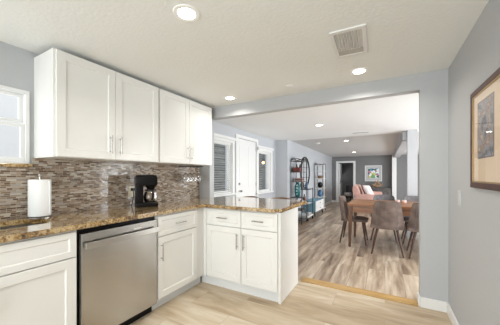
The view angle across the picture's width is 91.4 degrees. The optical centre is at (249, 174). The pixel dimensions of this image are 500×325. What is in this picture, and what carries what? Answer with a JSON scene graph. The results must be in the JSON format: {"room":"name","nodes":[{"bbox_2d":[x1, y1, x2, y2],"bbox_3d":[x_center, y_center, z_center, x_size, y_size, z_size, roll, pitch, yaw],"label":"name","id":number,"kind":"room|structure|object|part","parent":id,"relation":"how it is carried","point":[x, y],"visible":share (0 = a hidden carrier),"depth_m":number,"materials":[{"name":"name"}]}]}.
{"room":"kitchen","nodes":[
{"label":"kitchen","id":0,"kind":"room"},
{"bbox_2d":[0,41,198,220],"bbox_3d":[-2.080,0.140,1.351,0.152,2.200,5.550,0,0,29],"label":"wall","id":1,"kind":"structure","parent":0,"point":[76,185],"depth_m":2.11,"materials":[{"name":"tile"}]},
{"bbox_2d":[0,85,29,163],"bbox_3d":[-2.027,-0.365,1.393,0.095,0.560,1.175,0,0,29],"label":"window","id":2,"kind":"structure","parent":1,"relation":"in","point":[23,96],"depth_m":1.86,"materials":[{"name":"white paint"}]},
{"bbox_3d":[-2.038,-0.510,1.399,0.024,0.221,1.127,0,0,29],"label":"sash","id":3,"kind":"part","parent":2,"relation":"part of","materials":[{"name":"white paint"}]},
{"bbox_3d":[-2.011,-0.249,1.384,0.024,0.281,1.127,0,0,29],"label":"sash","id":4,"kind":"part","parent":2,"relation":"part of","materials":[{"name":"white paint"}]},
{"bbox_2d":[0,163,32,166],"bbox_3d":[-2.027,-0.072,1.393,0.145,0.025,1.195,0,0,29],"label":"window sill","id":5,"kind":"structure","parent":1,"relation":"attached to","point":[1,164],"depth_m":1.79,"materials":[{"name":"gold stone"}]},
{"bbox_2d":[34,48,157,162],"bbox_3d":[-1.310,-0.527,2.234,0.366,0.790,0.931,0,0,29],"label":"upper cabinet","id":6,"kind":"object","parent":1,"relation":"attached to","point":[85,110],"visible":1,"depth_m":1.98,"materials":[{"name":"white paint"}]},
{"bbox_3d":[-1.302,-0.526,1.964,0.020,0.778,0.440,0,0,29],"label":"door","id":7,"kind":"part","parent":6,"relation":"part of","materials":[{"name":"white paint"}]},
{"bbox_3d":[-1.194,-0.262,2.101,0.036,0.160,0.010,0,0,29],"label":"handle","id":8,"kind":"part","parent":6,"relation":"part of","materials":[{"name":"silver metal"}]},
{"bbox_3d":[-1.082,-0.526,2.361,0.020,0.778,0.462,0,0,29],"label":"door","id":9,"kind":"part","parent":6,"relation":"part of","materials":[{"name":"white paint"}]},
{"bbox_2d":[128,186,134,196],"bbox_3d":[-1.278,0.180,2.633,0.010,0.116,0.072,0,0,29],"label":"wall outlet","id":10,"kind":"object","parent":1,"relation":"attached to","point":[130,193],"visible":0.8,"depth_m":2.62,"materials":[{"name":"beige plastic"}]},
{"bbox_2d":[146,88,211,165],"bbox_3d":[-0.865,-0.527,3.037,0.366,0.790,0.898,0,0,29],"label":"upper cabinet","id":11,"kind":"object","parent":1,"relation":"attached to","point":[184,125],"visible":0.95,"depth_m":2.89,"materials":[{"name":"white paint"}]},
{"bbox_3d":[-0.851,-0.526,2.779,0.020,0.778,0.437,0,0,29],"label":"door","id":12,"kind":"part","parent":11,"relation":"part of","materials":[{"name":"white paint"}]},
{"bbox_3d":[-0.638,-0.526,3.164,0.020,0.778,0.437,0,0,29],"label":"door","id":13,"kind":"part","parent":11,"relation":"part of","materials":[{"name":"white paint"}]},
{"bbox_3d":[-0.779,-0.118,3.219,0.200,0.023,0.248,0,0,29],"label":"stemware rack","id":14,"kind":"object","parent":11,"relation":"attached to","visible":0},
{"bbox_2d":[183,167,186,181],"bbox_3d":[-0.846,-0.009,3.211,0.080,0.190,0.080,0,0,29],"label":"wine glass","id":15,"kind":"object","parent":14,"relation":"hanging from","point":[185,174],"visible":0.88,"depth_m":3.18,"materials":[{"name":"white"}]},
{"bbox_2d":[186,167,192,181],"bbox_3d":[-0.774,-0.009,3.125,0.080,0.190,0.080,0,0,29],"label":"wine glass","id":16,"kind":"object","parent":14,"relation":"hanging from","point":[189,178],"visible":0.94,"depth_m":3.10,"materials":[{"name":"white"}]},
{"bbox_2d":[192,167,196,181],"bbox_3d":[-0.733,-0.009,3.200,0.080,0.190,0.080,0,0,29],"label":"wine glass","id":17,"kind":"object","parent":14,"relation":"hanging from","point":[194,175],"visible":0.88,"depth_m":3.17,"materials":[{"name":"white"}]},
{"bbox_2d":[197,167,200,180],"bbox_3d":[-0.691,-0.009,3.274,0.080,0.190,0.080,0,0,29],"label":"wine glass","id":18,"kind":"object","parent":14,"relation":"hanging from","point":[198,174],"visible":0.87,"depth_m":3.25,"materials":[{"name":"white"}]},
{"bbox_2d":[0,0,488,107],"bbox_3d":[-0.785,-1.010,0.543,3.200,0.100,5.390,0,0,29],"label":"ceiling","id":19,"kind":"structure","parent":0,"point":[245,50],"depth_m":1.73,"materials":[{"name":"white paint"}]},
{"bbox_2d":[173,4,199,21],"bbox_3d":[-0.376,-0.958,1.448,0.158,0.006,0.158,0,0,29],"label":"recessed light","id":20,"kind":"object","parent":19,"relation":"in","point":[184,12],"visible":1,"depth_m":1.44,"materials":[{"name":"white"}]},
{"bbox_2d":[178,8,194,19],"bbox_3d":[-0.376,-0.957,1.448,0.102,0.004,0.102,0,0,29],"label":"diffuser","id":21,"kind":"object","parent":20,"relation":"attached to","point":[183,13],"depth_m":1.44,"materials":[{"name":"white plastic"}]},
{"bbox_2d":[224,96,235,99],"bbox_3d":[-0.249,-0.958,3.041,0.158,0.006,0.158,0,0,29],"label":"recessed light","id":22,"kind":"object","parent":19,"relation":"in","point":[225,97],"visible":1,"depth_m":3.03,"materials":[{"name":"white"}]},
{"bbox_2d":[329,23,367,58],"bbox_3d":[0.723,-0.954,1.771,0.230,0.012,0.400,0,0,27],"label":"ceiling vent","id":23,"kind":"object","parent":19,"relation":"in","point":[351,41],"visible":1,"depth_m":1.74,"materials":[{"name":"white plastic"}]},
{"bbox_2d":[350,67,368,74],"bbox_3d":[1.007,-0.958,2.254,0.158,0.006,0.158,0,0,29],"label":"recessed light","id":24,"kind":"object","parent":19,"relation":"in","point":[357,71],"visible":1,"depth_m":2.25,"materials":[{"name":"white"}]},
{"bbox_2d":[353,69,364,73],"bbox_3d":[1.007,-0.957,2.254,0.102,0.004,0.102,0,0,29],"label":"diffuser","id":25,"kind":"object","parent":24,"relation":"attached to","point":[355,71],"depth_m":2.25,"materials":[{"name":"white plastic"}]},
{"bbox_2d":[214,121,275,197],"bbox_3d":[-0.092,0.090,5.039,0.140,2.300,2.830,0,0,29],"label":"wall","id":26,"kind":"structure","parent":0,"point":[219,128],"depth_m":5.40,"materials":[{"name":"grey paint"}]},
{"bbox_2d":[214,133,235,196],"bbox_3d":[-0.536,-0.160,4.148,0.145,1.040,0.940,0,0,29],"label":"window","id":27,"kind":"structure","parent":26,"relation":"in","point":[218,138],"depth_m":4.39,"materials":[{"name":"white paint"}]},
{"bbox_3d":[-0.543,-0.125,4.152,0.024,0.860,0.690,0,0,29],"label":"sash","id":28,"kind":"part","parent":27,"relation":"part of","materials":[{"name":"white paint"}]},
{"bbox_3d":[-0.558,-0.125,4.160,0.095,0.910,0.740,0,0,29],"label":"frame","id":29,"kind":"part","parent":27,"relation":"part of","materials":[{"name":"white paint"}]},
{"bbox_2d":[235,134,257,196],"bbox_3d":[-0.048,0.235,4.958,0.105,2.010,0.910,0,0,29],"label":"door","id":30,"kind":"structure","parent":26,"relation":"in","point":[246,152],"depth_m":4.93,"materials":[{"name":"white paint"}]},
{"bbox_2d":[256,145,273,193],"bbox_3d":[0.318,-0.115,5.692,0.145,1.070,0.890,0,0,29],"label":"window","id":31,"kind":"structure","parent":26,"relation":"in","point":[261,149],"depth_m":5.89,"materials":[{"name":"white paint"}]},
{"bbox_3d":[0.312,-0.075,5.696,0.024,0.880,0.620,0,0,29],"label":"sash","id":32,"kind":"part","parent":31,"relation":"part of","materials":[{"name":"white paint"}]},
{"bbox_3d":[0.296,-0.075,5.705,0.095,0.930,0.670,0,0,29],"label":"frame","id":33,"kind":"part","parent":31,"relation":"part of","materials":[{"name":"white paint"}]},
{"bbox_2d":[276,140,281,196],"bbox_3d":[0.701,0.090,6.286,0.320,2.300,0.120,0,0,29],"label":"wall","id":34,"kind":"structure","parent":0,"point":[278,142],"depth_m":6.19,"materials":[{"name":"grey paint"}]},
{"bbox_2d":[129,198,451,324],"bbox_3d":[3.027,1.290,4.954,5.700,0.100,16.800,0,0,29],"label":"floor","id":35,"kind":"structure","parent":0,"point":[204,303],"depth_m":2.55,"materials":[{"name":"brown wood"}]},
{"bbox_2d":[0,226,76,324],"bbox_3d":[-1.615,0.802,1.362,0.636,0.875,0.918,0,0,29],"label":"base cabinet","id":36,"kind":"object","parent":35,"relation":"on","point":[38,275],"visible":0.82,"depth_m":1.45,"materials":[{"name":"white wood"}]},
{"bbox_3d":[-1.377,0.458,1.230,0.020,0.162,0.897,0,0,29],"label":"drawer","id":37,"kind":"part","parent":36,"relation":"part of","materials":[{"name":"white paint"}]},
{"bbox_3d":[-1.268,0.838,1.427,0.020,0.582,0.447,0,0,29],"label":"door","id":38,"kind":"part","parent":36,"relation":"part of","materials":[{"name":"white paint"}]},
{"bbox_2d":[77,216,158,324],"bbox_3d":[-1.219,0.804,2.037,0.635,0.872,0.632,0,0,29],"label":"dishwasher","id":39,"kind":"object","parent":35,"relation":"on","point":[117,262],"visible":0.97,"depth_m":1.84,"materials":[{"name":"silver metal"}]},
{"bbox_3d":[-0.961,0.476,1.894,0.045,0.043,0.600,0,0,29],"label":"handle","id":40,"kind":"part","parent":39,"relation":"part of","materials":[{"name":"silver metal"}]},
{"bbox_2d":[152,207,203,309],"bbox_3d":[-0.917,0.802,2.623,0.636,0.875,0.670,0,0,29],"label":"base cabinet","id":41,"kind":"object","parent":35,"relation":"on","point":[180,234],"visible":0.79,"depth_m":2.43,"materials":[{"name":"white paint"}]},
{"bbox_3d":[-0.711,0.469,2.433,0.020,0.179,0.517,0,0,29],"label":"drawer","id":42,"kind":"part","parent":41,"relation":"part of","materials":[{"name":"white paint"}]},
{"bbox_3d":[-0.711,0.848,2.433,0.020,0.562,0.517,0,0,29],"label":"door","id":43,"kind":"part","parent":41,"relation":"part of","materials":[{"name":"white paint"}]},
{"bbox_2d":[202,207,297,303],"bbox_3d":[-0.019,0.802,2.796,0.991,0.875,0.606,0,0,29],"label":"base cabinet","id":44,"kind":"object","parent":35,"relation":"on","point":[253,253],"visible":0.96,"depth_m":2.52,"materials":[{"name":"white paint"}]},
{"bbox_2d":[0,196,306,243],"bbox_3d":[-0.870,0.344,1.796,1.532,0.037,3.900,0,0,29],"label":"countertop","id":45,"kind":"structure","parent":44,"relation":"on","point":[63,222],"depth_m":2.12,"materials":[{"name":"brown stone"}]},
{"bbox_2d":[0,223,42,229],"bbox_3d":[-1.653,0.452,1.463,0.330,0.177,0.740,0,0,29],"label":"sink","id":46,"kind":"object","parent":45,"relation":"in","point":[23,225],"visible":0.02,"depth_m":1.76,"materials":[{"name":"silver metal"}]},
{"bbox_2d":[27,173,51,218],"bbox_3d":[-1.607,0.156,1.866,0.150,0.338,0.150,0,0,29],"label":"paper towel holder","id":47,"kind":"object","parent":45,"relation":"on","point":[39,174],"visible":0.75,"depth_m":1.84,"materials":[{"name":"silver metal"}]},
{"bbox_2d":[28,179,50,216],"bbox_3d":[-1.607,0.172,1.866,0.138,0.274,0.138,0,0,-39],"label":"paper towel roll","id":48,"kind":"object","parent":47,"relation":"on","point":[39,191],"visible":0.99,"depth_m":1.81,"materials":[{"name":"white paper"}]},
{"bbox_2d":[134,175,157,207],"bbox_3d":[-1.069,0.163,2.523,0.225,0.325,0.205,0,0,-23],"label":"coffee maker","id":49,"kind":"object","parent":45,"relation":"on","point":[149,198],"visible":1,"depth_m":2.47,"materials":[{"name":"black plastic"}]},
{"bbox_3d":[-1.140,0.170,2.511,0.080,0.230,0.164,0,0,-23],"label":"water tank","id":50,"kind":"part","parent":49,"relation":"part of","materials":[{"name":"black plastic"}]},
{"bbox_3d":[-0.289,0.463,2.651,0.449,0.172,0.020,0,0,29],"label":"drawer","id":51,"kind":"part","parent":44,"relation":"part of","materials":[{"name":"white paint"}]},
{"bbox_3d":[-0.289,0.843,2.651,0.449,0.572,0.020,0,0,29],"label":"door","id":52,"kind":"part","parent":44,"relation":"part of","materials":[{"name":"white paint"}]},
{"bbox_3d":[0.090,0.463,2.442,0.404,0.172,0.020,0,0,29],"label":"drawer","id":53,"kind":"part","parent":44,"relation":"part of","materials":[{"name":"white paint"}]},
{"bbox_3d":[0.090,0.843,2.442,0.404,0.572,0.020,0,0,29],"label":"door","id":54,"kind":"part","parent":44,"relation":"part of","materials":[{"name":"white paint"}]},
{"bbox_3d":[0.411,0.802,2.576,0.024,0.875,0.534,0,0,29],"label":"panel","id":55,"kind":"part","parent":44,"relation":"part of","materials":[{"name":"white paint"}]},
{"bbox_2d":[271,197,291,199],"bbox_3d":[0.395,0.796,3.647,0.493,0.892,0.489,0,0,29],"label":"bar stool","id":56,"kind":"object","parent":35,"relation":"on","point":[274,197],"visible":0.05,"depth_m":3.85,"materials":[{"name":"brown wood"}]},
{"bbox_2d":[290,157,306,224],"bbox_3d":[1.267,0.391,6.339,0.300,1.699,0.440,0,0,29],"label":"etagere shelf","id":57,"kind":"object","parent":35,"relation":"on","point":[301,209],"visible":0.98,"depth_m":6.28,"materials":[{"name":"black metal"}]},
{"bbox_2d":[292,167,300,171],"bbox_3d":[1.216,-0.136,6.287,0.197,0.110,0.216,0,0,29],"label":"storage box","id":58,"kind":"object","parent":57,"relation":"on","point":[296,169],"visible":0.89,"depth_m":6.20,"materials":[{"name":"red leather"}]},
{"bbox_2d":[294,182,300,196],"bbox_3d":[1.230,0.379,6.314,0.170,0.380,0.170,0,0,29],"label":"vase","id":59,"kind":"object","parent":57,"relation":"on","point":[297,189],"visible":0.97,"depth_m":6.26,"materials":[{"name":"teal glass"}]},
{"bbox_3d":[1.288,0.430,6.087,0.018,1.620,0.018,0,0,6],"label":"post","id":60,"kind":"part","parent":57,"relation":"part of","materials":[{"name":"black metal"}]},
{"bbox_3d":[1.491,0.430,6.455,0.018,1.620,0.018,0,0,-39],"label":"post","id":61,"kind":"part","parent":57,"relation":"part of","materials":[{"name":"black metal"}]},
{"bbox_2d":[297,188,312,220],"bbox_3d":[1.537,0.800,6.795,0.314,0.879,0.564,0,0,29],"label":"bar cart","id":62,"kind":"object","parent":35,"relation":"on","point":[308,203],"visible":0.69,"depth_m":6.79,"materials":[{"name":"black metal"}]},
{"bbox_2d":[298,213,312,217],"bbox_3d":[1.537,1.120,6.795,0.310,0.040,0.520,0,0,29],"label":"shelf","id":63,"kind":"object","parent":62,"relation":"attached to","point":[303,214],"depth_m":6.63,"materials":[{"name":"white paint"}]},
{"bbox_2d":[304,198,323,215],"bbox_3d":[2.023,1.001,7.618,0.365,0.481,1.050,0,0,29],"label":"sideboard","id":64,"kind":"object","parent":35,"relation":"on","point":[318,203],"visible":0.91,"depth_m":7.25,"materials":[{"name":"wood"}]},
{"bbox_3d":[2.160,0.849,7.542,0.015,0.148,1.020,0,0,29],"label":"drawer","id":65,"kind":"part","parent":64,"relation":"part of","materials":[{"name":"white paint"}]},
{"bbox_3d":[2.160,1.002,7.542,0.015,0.145,1.020,0,0,29],"label":"drawer","id":66,"kind":"part","parent":64,"relation":"part of","materials":[{"name":"white paint"}]},
{"bbox_2d":[314,163,325,209],"bbox_3d":[2.424,0.410,8.430,0.300,1.659,0.480,0,0,29],"label":"etagere shelf","id":67,"kind":"object","parent":35,"relation":"on","point":[315,164],"visible":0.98,"depth_m":8.49,"materials":[{"name":"black metal"}]},
{"bbox_3d":[2.190,0.450,8.297,0.018,1.580,0.018,0,0,6],"label":"post","id":68,"kind":"part","parent":67,"relation":"part of","materials":[{"name":"black metal"}]},
{"bbox_3d":[2.658,0.450,8.564,0.018,1.580,0.018,0,0,6],"label":"post","id":69,"kind":"part","parent":67,"relation":"part of","materials":[{"name":"black metal"}]},
{"bbox_2d":[344,192,351,200],"bbox_3d":[4.695,1.036,11.688,0.380,0.411,0.380,0,0,29],"label":"upholstered stool","id":70,"kind":"object","parent":35,"relation":"on","point":[345,193],"visible":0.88,"depth_m":11.56,"materials":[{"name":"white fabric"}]},
{"bbox_2d":[339,195,368,245],"bbox_3d":[1.929,0.821,4.567,0.507,0.843,0.484,0,0,29],"label":"dining chair","id":71,"kind":"object","parent":35,"relation":"on","point":[342,199],"visible":0.98,"depth_m":4.49,"materials":[{"name":"beige fabric"}]},
{"bbox_3d":[1.708,1.034,4.493,0.143,0.418,0.042,0,0,-25],"label":"leg","id":72,"kind":"part","parent":71,"relation":"part of","materials":[{"name":"brown wood"}]},
{"bbox_3d":[1.784,0.620,4.647,0.176,0.440,0.484,0,0,29],"label":"backrest","id":73,"kind":"part","parent":71,"relation":"part of","materials":[{"name":"beige fabric"}]},
{"bbox_3d":[1.962,0.810,4.549,0.430,0.050,0.450,0,0,29],"label":"seat","id":74,"kind":"part","parent":71,"relation":"part of","materials":[{"name":"beige fabric"}]},
{"bbox_3d":[2.018,1.034,4.322,0.041,0.418,0.134,0,0,-1],"label":"leg","id":75,"kind":"part","parent":71,"relation":"part of","materials":[{"name":"brown wood"}]},
{"bbox_2d":[353,184,381,199],"bbox_3d":[4.293,0.800,8.854,0.880,0.880,1.750,0,0,29],"label":"sofa","id":76,"kind":"object","parent":35,"relation":"on","point":[358,193],"visible":0.48,"depth_m":8.26,"materials":[{"name":"fabric"}]},
{"bbox_3d":[4.043,0.650,8.992,0.310,0.580,1.710,0,0,29],"label":"backrest","id":77,"kind":"part","parent":76,"relation":"part of","materials":[{"name":"fabric"}]},
{"bbox_3d":[3.936,0.790,8.136,0.810,0.300,0.150,0,0,29],"label":"armrest","id":78,"kind":"part","parent":76,"relation":"part of","materials":[{"name":"fabric"}]},
{"bbox_2d":[363,185,373,193],"bbox_3d":[4.065,0.540,8.380,0.420,0.375,0.262,0,0,-43],"label":"cushion","id":79,"kind":"object","parent":76,"relation":"on","point":[367,188],"visible":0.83,"depth_m":8.28,"materials":[{"name":"white fabric"}]},
{"bbox_2d":[372,187,391,194],"bbox_3d":[5.389,0.877,9.987,0.690,0.725,0.425,0,0,29],"label":"console table","id":80,"kind":"object","parent":35,"relation":"on","point":[385,190],"visible":0.51,"depth_m":9.79,"materials":[{"name":"grey wood"}]},
{"bbox_2d":[372,180,382,186],"bbox_3d":[5.244,0.346,10.034,0.410,0.325,0.096,0,0,39],"label":"driftwood sculpture","id":81,"kind":"object","parent":80,"relation":"on","point":[376,182],"visible":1,"depth_m":10.02,"materials":[{"name":"brown wood"}]},
{"bbox_3d":[5.432,0.848,9.730,0.315,0.585,0.012,0,0,29],"label":"door","id":82,"kind":"part","parent":80,"relation":"part of","materials":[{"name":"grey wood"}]},
{"bbox_2d":[347,199,418,246],"bbox_3d":[2.834,0.865,4.089,2.140,0.750,0.920,0,0,29],"label":"dining table","id":83,"kind":"object","parent":35,"relation":"on","point":[355,205],"visible":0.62,"depth_m":4.20,"materials":[{"name":"brown wood"}]},
{"bbox_3d":[1.743,0.883,4.224,0.072,0.714,0.072,0,0,29],"label":"leg","id":84,"kind":"part","parent":83,"relation":"part of","materials":[{"name":"brown wood"}]},
{"bbox_3d":[2.140,0.883,4.942,0.072,0.714,0.072,0,0,29],"label":"leg","id":85,"kind":"part","parent":83,"relation":"part of","materials":[{"name":"brown wood"}]},
{"bbox_2d":[370,195,397,242],"bbox_3d":[2.598,0.821,4.738,0.484,0.843,0.507,0,0,29],"label":"dining chair","id":86,"kind":"object","parent":35,"relation":"on","point":[376,197],"visible":0.2,"depth_m":4.87,"materials":[{"name":"grey fabric"}]},
{"bbox_3d":[2.679,0.620,4.883,0.484,0.440,0.176,0,0,29],"label":"backrest","id":87,"kind":"part","parent":86,"relation":"part of","materials":[{"name":"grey fabric"}]},
{"bbox_2d":[370,201,404,257],"bbox_3d":[2.203,0.821,3.920,0.484,0.843,0.507,0,0,29],"label":"dining chair","id":88,"kind":"object","parent":35,"relation":"on","point":[387,215],"visible":1,"depth_m":3.72,"materials":[{"name":"beige fabric"}]},
{"bbox_3d":[1.979,1.034,3.862,0.116,0.418,0.106,0,0,29],"label":"leg","id":89,"kind":"part","parent":88,"relation":"part of","materials":[{"name":"brown wood"}]},
{"bbox_3d":[2.222,0.810,3.954,0.450,0.050,0.430,0,0,29],"label":"seat","id":90,"kind":"part","parent":88,"relation":"part of","materials":[{"name":"beige fabric"}]},
{"bbox_3d":[2.123,0.620,3.775,0.484,0.440,0.176,0,0,29],"label":"backrest","id":91,"kind":"part","parent":88,"relation":"part of","materials":[{"name":"beige fabric"}]},
{"bbox_3d":[2.277,1.034,3.699,0.042,0.418,0.143,0,0,-25],"label":"leg","id":92,"kind":"part","parent":88,"relation":"part of","materials":[{"name":"brown wood"}]},
{"bbox_2d":[401,196,418,243],"bbox_3d":[3.053,0.821,4.486,0.484,0.843,0.507,0,0,29],"label":"dining chair","id":93,"kind":"object","parent":35,"relation":"on","point":[408,198],"visible":0.2,"depth_m":4.66,"materials":[{"name":"grey fabric"}]},
{"bbox_3d":[2.809,1.034,4.396,0.134,0.418,0.041,0,0,-1],"label":"leg","id":94,"kind":"part","parent":93,"relation":"part of","materials":[{"name":"brown wood"}]},
{"bbox_3d":[3.035,0.810,4.452,0.450,0.050,0.430,0,0,29],"label":"seat","id":95,"kind":"part","parent":93,"relation":"part of","materials":[{"name":"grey fabric"}]},
{"bbox_3d":[3.134,0.620,4.631,0.484,0.440,0.176,0,0,29],"label":"backrest","id":96,"kind":"part","parent":93,"relation":"part of","materials":[{"name":"grey fabric"}]},
{"bbox_2d":[407,129,417,238],"bbox_3d":[3.202,0.165,4.822,0.165,2.150,0.180,0,0,29],"label":"column","id":97,"kind":"structure","parent":35,"relation":"on","point":[412,135],"depth_m":4.74,"materials":[{"name":"grey paint"}]},
{"bbox_2d":[406,203,418,258],"bbox_3d":[2.641,0.821,3.678,0.484,0.843,0.507,0,0,29],"label":"dining chair","id":98,"kind":"object","parent":35,"relation":"on","point":[413,223],"visible":0.33,"depth_m":3.60,"materials":[{"name":"beige fabric"}]},
{"bbox_3d":[2.587,1.034,3.933,0.041,0.418,0.134,0,0,-31],"label":"leg","id":99,"kind":"part","parent":98,"relation":"part of","materials":[{"name":"brown wood"}]},
{"bbox_3d":[2.414,1.034,3.623,0.143,0.418,0.042,0,0,-7],"label":"leg","id":100,"kind":"part","parent":98,"relation":"part of","materials":[{"name":"brown wood"}]},
{"bbox_3d":[2.561,0.620,3.533,0.484,0.440,0.176,0,0,29],"label":"backrest","id":101,"kind":"part","parent":98,"relation":"part of","materials":[{"name":"beige fabric"}]},
{"bbox_2d":[282,140,331,214],"bbox_3d":[2.282,0.090,8.669,0.140,2.300,5.820,0,0,29],"label":"wall","id":102,"kind":"structure","parent":0,"point":[290,149],"depth_m":7.29,"materials":[{"name":"grey paint"}]},
{"bbox_2d":[300,157,309,187],"bbox_3d":[1.676,-0.075,7.393,0.036,0.952,0.952,0,0,29],"label":"mirror","id":103,"kind":"object","parent":102,"relation":"in","point":[305,157],"visible":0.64,"depth_m":7.59,"materials":[{"name":"black mirror"}]},
{"bbox_2d":[324,162,324,205],"bbox_3d":[2.983,0.370,9.766,0.025,1.740,0.080,0,0,29],"label":"trim","id":104,"kind":"structure","parent":102,"relation":"attached to","point":[324,162],"depth_m":9.73,"materials":[{"name":"white paint"}]},
{"bbox_2d":[214,93,418,140],"bbox_3d":[2.373,-0.970,3.773,5.700,0.180,3.100,0,0,29],"label":"ceiling","id":105,"kind":"structure","parent":0,"point":[393,114],"depth_m":4.01,"materials":[{"name":"white paint"}]},
{"bbox_2d":[199,69,447,301],"bbox_3d":[0.539,0.120,2.947,2.910,2.260,0.100,0,0,29],"label":"wall","id":106,"kind":"structure","parent":0,"point":[432,86],"depth_m":2.28,"materials":[{"name":"grey paint"}]},
{"bbox_2d":[301,277,417,306],"bbox_3d":[1.115,1.244,2.620,1.135,0.032,0.115,0,0,29],"label":"trim","id":107,"kind":"structure","parent":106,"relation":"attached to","point":[398,299],"depth_m":2.57,"materials":[{"name":"brown wood"}]},
{"bbox_2d":[417,292,419,305],"bbox_3d":[1.622,1.192,2.348,0.015,0.095,0.100,0,0,29],"label":"baseboard","id":108,"kind":"object","parent":106,"relation":"attached to","point":[418,295],"visible":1,"depth_m":2.31,"materials":[{"name":"white paint"}]},
{"bbox_2d":[420,297,447,312],"bbox_3d":[1.693,1.192,2.244,0.210,0.095,0.015,0,0,29],"label":"baseboard","id":109,"kind":"structure","parent":106,"relation":"attached to","point":[428,303],"depth_m":2.24,"materials":[{"name":"white paint"}]},
{"bbox_2d":[339,163,352,197],"bbox_3d":[6.189,0.140,12.633,3.800,2.200,0.100,0,0,29],"label":"wall","id":110,"kind":"structure","parent":0,"point":[347,168],"depth_m":13.11,"materials":[{"name":"grey paint"}]},
{"bbox_2d":[293,132,418,156],"bbox_3d":[4.515,-0.938,7.645,5.700,0.245,5.750,0,0,29],"label":"ceiling","id":111,"kind":"structure","parent":0,"point":[381,144],"depth_m":7.12,"materials":[{"name":"white paint"}]},
{"bbox_2d":[394,131,406,157],"bbox_3d":[4.481,-0.825,7.263,0.190,0.270,5.550,0,0,29],"label":"trim","id":112,"kind":"structure","parent":111,"relation":"attached to","point":[401,147],"depth_m":5.96,"materials":[{"name":"grey paint"}]},
{"bbox_2d":[332,154,418,200],"bbox_3d":[6.000,0.095,10.018,5.200,2.310,0.140,0,0,29],"label":"wall","id":113,"kind":"structure","parent":0,"point":[385,161],"depth_m":10.18,"materials":[{"name":"grey paint"}]},
{"bbox_2d":[336,161,355,201],"bbox_3d":[4.457,0.310,11.237,0.820,1.860,0.820,0,0,29],"label":"door frame","id":114,"kind":"structure","parent":113,"relation":"in","point":[338,166],"depth_m":11.06,"materials":[{"name":"white paint"}]},
{"bbox_2d":[365,165,381,180],"bbox_3d":[5.228,-0.070,10.348,0.650,0.670,0.030,0,0,29],"label":"painting","id":115,"kind":"object","parent":113,"relation":"attached to","point":[372,172],"visible":1,"depth_m":10.34,"materials":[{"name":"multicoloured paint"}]},
{"bbox_2d":[392,154,396,199],"bbox_3d":[5.823,0.190,9.853,0.150,2.100,0.320,0,0,29],"label":"trim","id":116,"kind":"structure","parent":113,"relation":"attached to","point":[394,160],"depth_m":9.71,"materials":[{"name":"white paint"}]},
{"bbox_2d":[448,0,499,324],"bbox_3d":[0.588,0.140,-0.125,0.150,2.200,5.550,0,0,29],"label":"wall","id":117,"kind":"structure","parent":0,"point":[474,225],"depth_m":1.63,"materials":[{"name":"grey paint"}]},
{"bbox_2d":[447,303,458,324],"bbox_3d":[0.497,1.192,-0.118,0.015,0.095,5.275,0,0,29],"label":"baseboard","id":118,"kind":"structure","parent":117,"relation":"attached to","point":[450,313],"depth_m":2.03,"materials":[{"name":"white paint"}]},
{"bbox_2d":[458,190,460,205],"bbox_3d":[1.595,0.175,1.860,0.010,0.116,0.072,0,0,29],"label":"light switch","id":119,"kind":"object","parent":117,"relation":"attached to","point":[459,191],"visible":1,"depth_m":1.85,"materials":[{"name":"white plastic"}]},
{"bbox_2d":[470,67,499,190],"bbox_3d":[1.300,-0.220,1.338,0.020,0.597,0.530,0,0,29],"label":"framed picture","id":120,"kind":"object","parent":117,"relation":"attached to","point":[485,100],"visible":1,"depth_m":1.34,"materials":[{"name":"brown wood"}]},
{"bbox_2d":[478,92,493,158],"bbox_3d":[1.312,-0.263,1.361,0.002,0.333,0.252,0,0,29],"label":"print","id":121,"kind":"object","parent":120,"relation":"attached to","point":[486,103],"depth_m":1.34,"materials":[{"name":"grey"}]},
{"label":"outside","id":122,"kind":"structure","parent":0,"visible":0},
{"bbox_2d":[214,143,264,191],"bbox_3d":[-0.646,-0.072,7.043,0.150,2.625,6.300,0,0,29],"label":"fence","id":123,"kind":"object","parent":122,"point":[221,153],"visible":0.02,"depth_m":6.67,"materials":[{"name":"grey wood"}]},
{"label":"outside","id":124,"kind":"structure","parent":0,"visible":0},
{"bbox_2d":[0,94,20,156],"bbox_3d":[-4.428,-0.460,2.221,0.100,3.400,5.600,0,0,29],"label":"wall","id":125,"kind":"structure","parent":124,"point":[9,135],"depth_m":3.64,"materials":[{"name":"grey"}]}
]}

